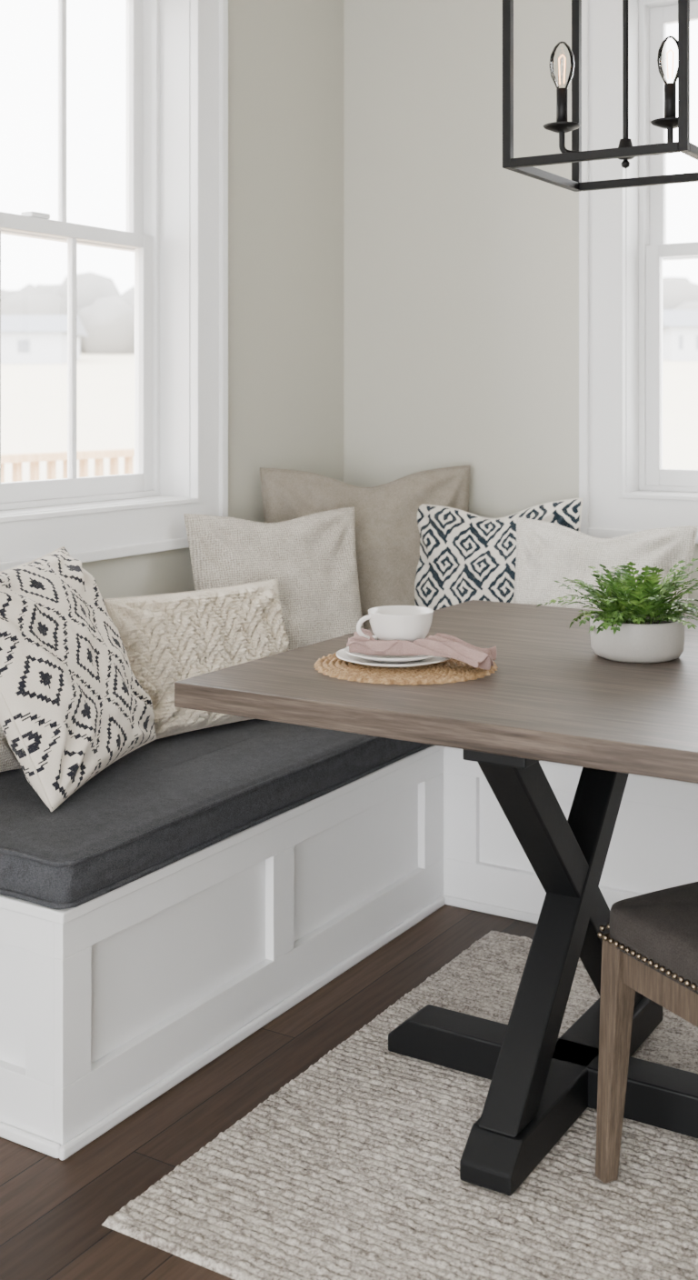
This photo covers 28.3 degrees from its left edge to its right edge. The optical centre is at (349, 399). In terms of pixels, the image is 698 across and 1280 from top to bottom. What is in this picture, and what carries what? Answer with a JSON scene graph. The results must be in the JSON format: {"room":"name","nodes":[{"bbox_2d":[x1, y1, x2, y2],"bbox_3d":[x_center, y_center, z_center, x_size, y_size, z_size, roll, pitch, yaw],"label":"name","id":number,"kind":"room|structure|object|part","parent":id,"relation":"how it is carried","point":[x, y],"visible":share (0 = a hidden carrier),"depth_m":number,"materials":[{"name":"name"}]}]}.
{"room":"dining room","nodes":[
{"label":"dining room","id":0,"kind":"room"},
{"bbox_2d":[81,0,343,599],"bbox_3d":[-1.402,-0.100,2.080,0.170,2.700,5.370,0,0,32],"label":"wall","id":1,"kind":"structure","parent":0,"point":[285,57],"depth_m":3.90,"materials":[{"name":"paint"}]},
{"bbox_2d":[0,502,198,561],"bbox_3d":[-0.623,0.312,3.168,0.019,0.112,0.880,0,0,32],"label":"window sill","id":2,"kind":"structure","parent":1,"relation":"attached to","point":[25,539],"depth_m":3.20,"materials":[{"name":"white wood"}]},
{"bbox_2d":[0,0,200,522],"bbox_3d":[-0.621,-0.424,3.167,0.026,1.372,0.884,0,0,32],"label":"bead","id":3,"kind":"object","parent":1,"relation":"attached to","point":[195,5],"visible":1,"depth_m":3.53,"materials":[{"name":"paint"}]},
{"bbox_2d":[0,0,219,516],"bbox_3d":[-0.667,-0.425,3.259,0.190,1.586,0.988,0,0,32],"label":"window","id":4,"kind":"structure","parent":1,"relation":"in","point":[209,504],"depth_m":3.56,"materials":[{"name":"paint"}]},
{"bbox_2d":[20,210,49,219],"bbox_3d":[-0.733,-0.431,3.236,0.037,0.012,0.060,0,0,32],"label":"sash lock","id":5,"kind":"object","parent":4,"relation":"attached to","point":[27,214],"visible":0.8,"depth_m":3.22,"materials":[{"name":"paint"}]},
{"bbox_3d":[-0.761,-0.734,3.253,0.028,0.697,0.824,0,0,32],"label":"upper sash","id":6,"kind":"part","parent":4,"relation":"part of","materials":[{"name":"clear glass"}]},
{"bbox_3d":[-0.734,-0.096,3.236,0.030,0.659,0.824,0,0,32],"label":"lower sash","id":7,"kind":"part","parent":4,"relation":"part of","materials":[{"name":"clear glass"}]},
{"bbox_2d":[0,0,159,509],"bbox_3d":[-0.745,-0.425,3.243,0.075,1.346,0.856,0,0,32],"label":"frame","id":8,"kind":"object","parent":4,"relation":"attached to","point":[151,8],"visible":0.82,"depth_m":3.58,"materials":[{"name":"paint"}]},
{"bbox_2d":[0,0,228,571],"bbox_3d":[-0.618,-0.425,3.165,0.031,1.594,1.104,0,0,32],"label":"band","id":9,"kind":"object","parent":1,"relation":"attached to","point":[122,551],"visible":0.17,"depth_m":3.61,"materials":[{"name":"paint"}]},
{"bbox_2d":[0,904,537,1279],"bbox_3d":[0.417,1.275,0.866,4.540,0.050,5.540,0,0,32],"label":"floor","id":10,"kind":"structure","parent":0,"point":[54,1211],"depth_m":2.36,"materials":[{"name":"brown wood"}]},
{"bbox_2d":[0,744,697,1159],"bbox_3d":[0.520,1.048,2.756,2.398,0.405,1.865,0,0,32],"label":"bench","id":11,"kind":"object","parent":10,"relation":"on","point":[109,1002],"visible":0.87,"depth_m":2.74,"materials":[{"name":"paint"}]},
{"bbox_2d":[0,718,433,909],"bbox_3d":[-0.240,0.801,3.224,0.606,0.088,1.855,0,0,32],"label":"bench cushion","id":12,"kind":"object","parent":11,"relation":"on","point":[169,799],"visible":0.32,"depth_m":2.67,"materials":[{"name":"grey fabric"}]},
{"bbox_2d":[0,724,21,771],"bbox_3d":[-0.792,0.597,2.709,0.151,0.316,0.362,0,0,34],"label":"throw pillow","id":13,"kind":"object","parent":12,"relation":"on","point":[8,761],"visible":0.29,"depth_m":2.77,"materials":[{"name":"beige fabric"}]},
{"bbox_2d":[0,546,156,811],"bbox_3d":[-0.579,0.537,2.780,0.268,0.436,0.497,0,0,17],"label":"throw pillow","id":14,"kind":"object","parent":12,"relation":"on","point":[73,704],"visible":1,"depth_m":2.67,"materials":[{"name":"white fabric"}]},
{"bbox_2d":[103,579,289,739],"bbox_3d":[-0.325,0.598,3.192,0.515,0.314,0.172,0,0,-44],"label":"lumbar pillow","id":15,"kind":"object","parent":12,"relation":"on","point":[167,639],"visible":0.53,"depth_m":3.12,"materials":[{"name":"beige fabric"}]},
{"bbox_2d":[183,506,363,650],"bbox_3d":[-0.170,0.519,3.509,0.483,0.471,0.182,0,0,-28],"label":"throw pillow","id":16,"kind":"object","parent":12,"relation":"on","point":[312,558],"visible":0.52,"depth_m":3.50,"materials":[{"name":"beige fabric"}]},
{"bbox_2d":[260,464,470,629],"bbox_3d":[0.058,0.469,3.806,0.604,0.572,0.170,0,0,-13],"label":"throw pillow","id":17,"kind":"object","parent":12,"relation":"on","point":[388,538],"visible":0.38,"depth_m":3.77,"materials":[{"name":"fabric"}]},
{"bbox_2d":[414,497,582,610],"bbox_3d":[0.381,0.504,3.673,0.536,0.502,0.169,0,0,32],"label":"throw pillow","id":18,"kind":"object","parent":12,"relation":"on","point":[465,556],"visible":0.38,"depth_m":3.68,"materials":[{"name":"white fabric"}]},
{"bbox_3d":[0.361,1.239,2.901,2.721,0.022,1.093,0,0,-6],"label":"shoe molding","id":19,"kind":"part","parent":11,"relation":"part of","materials":[{"name":"paint"}]},
{"bbox_3d":[1.132,0.801,3.175,1.788,0.088,0.504,0,0,32],"label":"bench cushion","id":20,"kind":"object","parent":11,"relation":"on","visible":0},
{"bbox_2d":[513,517,697,617],"bbox_3d":[0.605,0.528,3.393,0.474,0.454,0.173,0,0,31],"label":"throw pillow","id":21,"kind":"object","parent":20,"relation":"on","point":[547,553],"visible":0.37,"depth_m":3.40,"materials":[{"name":"fabric"}]},
{"bbox_2d":[101,930,697,1279],"bbox_3d":[0.732,1.244,2.212,1.766,0.011,1.355,0,0,32],"label":"area rug","id":22,"kind":"object","parent":10,"relation":"on","point":[350,1170],"visible":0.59,"depth_m":2.19,"materials":[{"name":"fabric"}]},
{"bbox_2d":[174,600,697,1196],"bbox_3d":[0.477,0.864,2.610,1.120,0.748,1.164,0,0,32],"label":"dining table","id":23,"kind":"object","parent":22,"relation":"on","point":[549,697],"visible":0.79,"depth_m":2.35,"materials":[{"name":"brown wood"}]},
{"bbox_2d":[313,652,498,685],"bbox_3d":[0.104,0.485,2.545,0.339,0.008,0.339,0,0,32],"label":"woven placemat","id":24,"kind":"object","parent":23,"relation":"on","point":[452,670],"visible":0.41,"depth_m":2.46,"materials":[{"name":"wicker"}]},
{"bbox_2d":[336,648,450,668],"bbox_3d":[0.084,0.474,2.551,0.216,0.014,0.216,0,0,32],"label":"dinner plate","id":25,"kind":"object","parent":24,"relation":"on","point":[341,654],"visible":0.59,"depth_m":2.51,"materials":[{"name":"white ceramic"}]},
{"bbox_2d":[344,646,433,662],"bbox_3d":[0.084,0.466,2.551,0.184,0.014,0.184,0,0,32],"label":"salad plate","id":26,"kind":"object","parent":25,"relation":"on","point":[380,658],"visible":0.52,"depth_m":2.49,"materials":[{"name":"white ceramic"}]},
{"bbox_2d":[356,605,433,641],"bbox_3d":[0.095,0.423,2.561,0.122,0.068,0.126,0,0,32],"label":"coffee cup","id":27,"kind":"object","parent":26,"relation":"on","point":[408,623],"visible":0.75,"depth_m":2.52,"materials":[{"name":"white ceramic"}]},
{"bbox_3d":[0.032,0.418,2.544,0.039,0.048,0.009,0,0,-16],"label":"handle","id":28,"kind":"part","parent":27,"relation":"part of","materials":[{"name":"white ceramic"}]},
{"bbox_2d":[346,628,496,669],"bbox_3d":[0.131,0.453,2.510,0.261,0.053,0.117,0,0,13],"label":"linen napkin","id":29,"kind":"object","parent":26,"relation":"on","point":[438,645],"visible":1,"depth_m":2.50,"materials":[{"name":"pink fabric"}]},
{"bbox_3d":[0.401,0.873,2.476,0.068,0.588,0.635,0,0,32],"label":"leg","id":30,"kind":"part","parent":23,"relation":"part of","materials":[{"name":"black wood"}]},
{"bbox_3d":[0.398,0.873,2.478,0.068,0.588,0.635,0,0,32],"label":"leg","id":31,"kind":"part","parent":23,"relation":"part of","materials":[{"name":"black wood"}]},
{"bbox_2d":[536,558,697,663],"bbox_3d":[0.524,0.394,2.643,0.346,0.192,0.325,0,0,18],"label":"potted fern","id":32,"kind":"object","parent":23,"relation":"on","point":[638,625],"visible":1,"depth_m":2.58,"materials":[{"name":"green plant"}]},
{"bbox_2d":[590,613,685,663],"bbox_3d":[0.551,0.453,2.645,0.177,0.075,0.177,0,0,32],"label":"bowl","id":33,"kind":"object","parent":32,"relation":"attached to","point":[656,639],"depth_m":2.57,"materials":[{"name":"ceramic"}]},
{"bbox_2d":[595,881,697,1183],"bbox_3d":[0.741,0.754,2.066,0.501,0.968,0.591,0,0,-27],"label":"dining chair","id":34,"kind":"object","parent":22,"relation":"on","point":[650,949],"visible":1,"depth_m":2.17,"materials":[{"name":"brown wood"}]},
{"bbox_3d":[0.426,1.044,2.196,0.051,0.388,0.053,0,0,-27],"label":"leg","id":35,"kind":"part","parent":34,"relation":"part of","materials":[{"name":"brown wood"}]},
{"bbox_3d":[0.723,0.815,2.101,0.486,0.090,0.498,0,0,-27],"label":"seat","id":36,"kind":"part","parent":34,"relation":"part of","materials":[{"name":"fabric"}]},
{"bbox_2d":[343,0,697,618],"bbox_3d":[1.820,-0.100,3.155,4.200,2.700,0.170,0,0,32],"label":"wall","id":37,"kind":"structure","parent":0,"point":[461,268],"depth_m":3.98,"materials":[{"name":"paint"}]},
{"bbox_2d":[589,0,619,529],"bbox_3d":[0.685,-0.425,3.738,0.112,1.586,0.019,0,0,32],"label":"window casing","id":38,"kind":"structure","parent":37,"relation":"attached to","point":[604,499],"depth_m":3.73,"materials":[{"name":"paint"}]},
{"bbox_2d":[579,0,697,543],"bbox_3d":[1.102,-0.425,3.476,1.104,1.594,0.031,0,0,32],"label":"band","id":39,"kind":"object","parent":37,"relation":"attached to","point":[584,195],"visible":0.48,"depth_m":3.74,"materials":[{"name":"paint"}]},
{"bbox_2d":[618,0,697,500],"bbox_3d":[1.103,-0.424,3.479,0.884,1.372,0.026,0,0,32],"label":"bead","id":40,"kind":"object","parent":37,"relation":"attached to","point":[622,494],"visible":1,"depth_m":3.70,"materials":[{"name":"paint"}]},
{"bbox_2d":[620,498,697,533],"bbox_3d":[1.105,0.312,3.481,0.880,0.112,0.019,0,0,32],"label":"trim","id":41,"kind":"structure","parent":37,"relation":"attached to","point":[635,514],"depth_m":3.65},
{"bbox_2d":[625,0,697,495],"bbox_3d":[1.155,-0.425,3.563,0.879,1.370,0.170,0,0,32],"label":"window","id":42,"kind":"structure","parent":37,"relation":"in","point":[632,194],"depth_m":3.78,"materials":[{"name":"paint"}]},
{"bbox_2d":[639,0,697,492],"bbox_3d":[1.179,-0.425,3.603,0.856,1.346,0.075,0,0,32],"label":"frame","id":43,"kind":"object","parent":42,"relation":"attached to","point":[645,5],"visible":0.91,"depth_m":3.79,"materials":[{"name":"paint"}]},
{"bbox_3d":[1.173,-0.096,3.592,0.824,0.659,0.030,0,0,32],"label":"lower sash","id":44,"kind":"part","parent":42,"relation":"part of","materials":[{"name":"clear glass"}]},
{"bbox_3d":[1.190,-0.734,3.620,0.824,0.697,0.028,0,0,32],"label":"upper sash","id":45,"kind":"part","parent":42,"relation":"part of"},
{"bbox_3d":[1.173,-0.101,3.592,0.746,0.579,0.003,0,0,32],"label":"lower sash pane","id":46,"kind":"part","parent":42,"relation":"part of","materials":[{"name":"clear glass"}]},
{"bbox_3d":[0.417,-1.475,0.866,4.540,0.050,5.540,0,0,32],"label":"ceiling","id":47,"kind":"structure","parent":0,"visible":0},
{"bbox_2d":[502,0,697,191],"bbox_3d":[0.510,-0.933,2.548,0.340,1.031,0.340,0,0,32],"label":"lantern chandelier","id":48,"kind":"object","parent":47,"relation":"hanging from","point":[625,151],"visible":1,"depth_m":2.53,"materials":[{"name":"black metal"}]},
{"bbox_3d":[0.396,-0.622,2.571,0.047,0.091,0.047,0,0,32],"label":"bulb","id":49,"kind":"part","parent":48,"relation":"part of","materials":[{"name":"clear glass"}]},
{"bbox_3d":[0.450,-0.477,2.561,0.121,0.056,0.012,0,0,12],"label":"arm","id":50,"kind":"part","parent":48,"relation":"part of","materials":[{"name":"black metal"}]},
{"bbox_3d":[0.510,-0.940,2.548,0.011,0.980,0.010,0,0,32],"label":"stem","id":51,"kind":"part","parent":48,"relation":"part of","materials":[{"name":"black metal"}]},
{"bbox_3d":[0.551,-0.477,2.540,0.086,0.056,0.012,0,0,12],"label":"arm","id":52,"kind":"part","parent":48,"relation":"part of","materials":[{"name":"black metal"}]},
{"bbox_3d":[0.588,-0.622,2.532,0.047,0.091,0.047,0,0,32],"label":"bulb","id":53,"kind":"part","parent":48,"relation":"part of","materials":[{"name":"clear glass"}]},
{"label":"outside","id":54,"kind":"structure","parent":0,"visible":0},
{"bbox_2d":[0,350,697,482],"bbox_3d":[-11.484,-2.908,121.126,272.960,9.216,211.328,0,0,32],"label":"ground","id":55,"kind":"structure","parent":54,"point":[34,396],"depth_m":31.97,"materials":[{"name":"white"}]},
{"bbox_2d":[0,315,88,363],"bbox_3d":[-14.165,-2.212,58.011,5.600,2.700,4.600,0,0,0],"label":"farmhouse","id":56,"kind":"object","parent":55,"relation":"on","point":[25,339],"visible":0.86,"depth_m":56.01,"materials":[{"name":"white"}]},
{"bbox_2d":[0,448,134,482],"bbox_3d":[-0.914,0.835,5.877,2.893,1.210,12.045,0,0,32],"label":"deck railing","id":57,"kind":"object","parent":55,"relation":"on","point":[51,458],"visible":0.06,"depth_m":7.41,"materials":[{"name":"beige wood"}]},
{"bbox_2d":[0,275,697,354],"bbox_3d":[-0.038,-4.170,74.866,85.616,5.906,63.583,0,0,32],"label":"tree line","id":58,"kind":"object","parent":55,"relation":"on","point":[105,312],"visible":0.15,"depth_m":65.94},
{"bbox_2d":[662,310,697,360],"bbox_3d":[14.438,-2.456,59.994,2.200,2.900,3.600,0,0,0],"label":"farmhouse","id":59,"kind":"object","parent":55,"relation":"on","point":[680,327],"visible":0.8,"depth_m":58.49,"materials":[{"name":"white"}]}
]}

